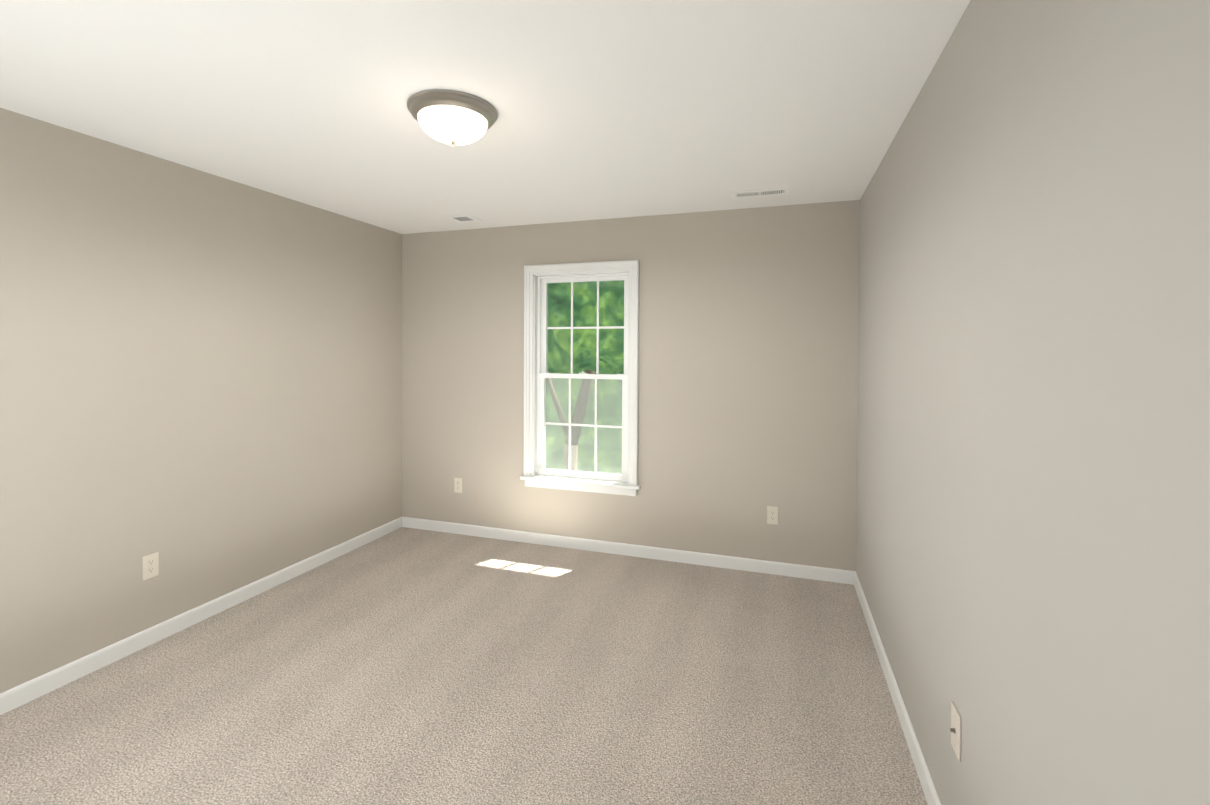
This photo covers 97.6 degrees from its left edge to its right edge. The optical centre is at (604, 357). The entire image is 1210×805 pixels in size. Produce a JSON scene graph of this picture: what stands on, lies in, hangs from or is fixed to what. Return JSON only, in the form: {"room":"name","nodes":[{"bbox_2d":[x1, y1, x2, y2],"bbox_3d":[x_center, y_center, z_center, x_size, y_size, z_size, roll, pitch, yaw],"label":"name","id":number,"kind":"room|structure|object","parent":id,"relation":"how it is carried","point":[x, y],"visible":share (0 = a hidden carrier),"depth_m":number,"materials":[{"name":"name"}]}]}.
{"room":"empty bedroom","nodes":[
{"label":"empty bedroom","id":0,"kind":"room"},
{"bbox_2d":[0,108,401,692],"bbox_3d":[-2.395,0.215,2.472,0.140,2.440,4.140,1,1,18],"label":"wall","id":1,"kind":"structure","parent":0,"point":[201,382],"depth_m":2.71,"materials":[{"name":"beige paint"}]},
{"bbox_2d":[142,552,158,580],"bbox_3d":[-2.270,1.043,2.645,0.008,0.118,0.072,1,1,18],"label":"outlet","id":2,"kind":"object","parent":1,"relation":"attached to","point":[150,565],"visible":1,"depth_m":2.64,"materials":[{"name":"beige plastic"}]},
{"bbox_2d":[0,517,401,714],"bbox_3d":[-2.309,1.394,2.523,0.013,0.082,3.987,1,1,18],"label":"baseboard","id":3,"kind":"structure","parent":1,"relation":"attached to","point":[28,691],"depth_m":2.71,"materials":[{"name":"white wood"}]},
{"bbox_2d":[0,527,927,804],"bbox_3d":[-0.665,1.510,2.001,3.745,0.120,4.280,1,1,18],"label":"floor","id":4,"kind":"structure","parent":0,"point":[404,665],"depth_m":2.25,"materials":[{"name":"carpet"}]},
{"bbox_2d":[0,0,970,233],"bbox_3d":[-0.652,-1.050,1.971,3.745,0.120,4.280,1,1,18],"label":"ceiling","id":5,"kind":"structure","parent":0,"point":[607,109],"depth_m":1.98,"materials":[{"name":"white paint"}]},
{"bbox_2d":[407,89,496,146],"bbox_3d":[-0.610,-0.920,2.128,0.347,0.144,0.347,1,1,18],"label":"flush-mount ceiling light","id":6,"kind":"object","parent":5,"relation":"attached to","point":[452,118],"visible":1,"depth_m":2.03,"materials":[{"name":"white glass"}]},
{"bbox_2d":[444,214,481,222],"bbox_3d":[-1.034,-1.010,3.860,0.195,0.009,0.195,1,1,18],"label":"ceiling vent","id":7,"kind":"object","parent":5,"relation":"in","point":[462,218],"visible":1,"depth_m":3.84,"materials":[{"name":"white metal"}]},
{"bbox_2d":[731,187,788,198],"bbox_3d":[0.939,-0.994,3.208,0.335,0.006,0.135,1,1,18],"label":"ceiling vent","id":8,"kind":"object","parent":5,"relation":"in","point":[760,193],"visible":0.98,"depth_m":3.20,"materials":[{"name":"white metal"}]},
{"bbox_2d":[402,200,859,570],"bbox_3d":[-0.023,0.209,3.956,3.745,2.440,0.140,1,1,18],"label":"wall","id":9,"kind":"structure","parent":0,"point":[748,369],"depth_m":3.70,"materials":[{"name":"beige paint"}]},
{"bbox_2d":[454,478,461,492],"bbox_3d":[-1.182,1.030,4.260,0.072,0.118,0.008,1,1,18],"label":"electrical outlet","id":10,"kind":"object","parent":9,"relation":"attached to","point":[457,485],"visible":1,"depth_m":4.26,"materials":[{"name":"beige plastic"}]},
{"bbox_2d":[520,260,639,495],"bbox_3d":[-0.172,0.147,3.982,0.939,1.692,0.182,1,1,18],"label":"double-hung window","id":11,"kind":"structure","parent":9,"relation":"in","point":[537,280],"depth_m":4.01,"materials":[{"name":"white wood"}]},
{"bbox_2d":[402,517,855,584],"bbox_3d":[-0.053,1.389,3.897,3.465,0.082,0.013,1,1,18],"label":"baseboard","id":12,"kind":"structure","parent":9,"relation":"attached to","point":[774,568],"depth_m":3.79,"materials":[{"name":"white wood"}]},
{"bbox_2d":[767,506,777,524],"bbox_3d":[1.115,1.051,3.520,0.072,0.118,0.008,1,1,18],"label":"electrical outlet","id":13,"kind":"object","parent":9,"relation":"attached to","point":[772,514],"visible":1,"depth_m":3.52,"materials":[{"name":"beige plastic"}]},
{"bbox_2d":[856,0,1209,804],"bbox_3d":[1.036,0.246,1.367,0.140,2.440,4.140,1,1,18],"label":"wall","id":14,"kind":"structure","parent":0,"point":[1032,544],"depth_m":1.02,"materials":[{"name":"beige paint"}]},
{"bbox_2d":[854,572,940,804],"bbox_3d":[0.976,1.423,1.465,0.013,0.082,3.987,1,1,18],"label":"baseboard","id":15,"kind":"structure","parent":14,"relation":"attached to","point":[927,785],"depth_m":2.11,"materials":[{"name":"white wood"}]},
{"bbox_2d":[950,701,960,761],"bbox_3d":[0.990,1.059,1.502,0.017,0.125,0.075,1,1,18],"label":"outlet","id":16,"kind":"object","parent":14,"relation":"attached to","point":[955,729],"visible":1,"depth_m":1.50,"materials":[{"name":"beige plastic"}]},
{"label":"outside","id":17,"kind":"structure","parent":0,"visible":0},
{"bbox_2d":[545,368,621,473],"bbox_3d":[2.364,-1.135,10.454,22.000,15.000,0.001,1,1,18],"label":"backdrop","id":18,"kind":"structure","parent":17,"point":[590,434],"depth_m":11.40,"materials":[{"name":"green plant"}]},
{"bbox_2d":[546,281,623,470],"bbox_3d":[-0.021,0.459,8.662,10.161,9.842,3.879,1,1,18],"label":"tree","id":19,"kind":"object","parent":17,"point":[584,304],"depth_m":6.99,"materials":[{"name":"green plant"}]}
]}

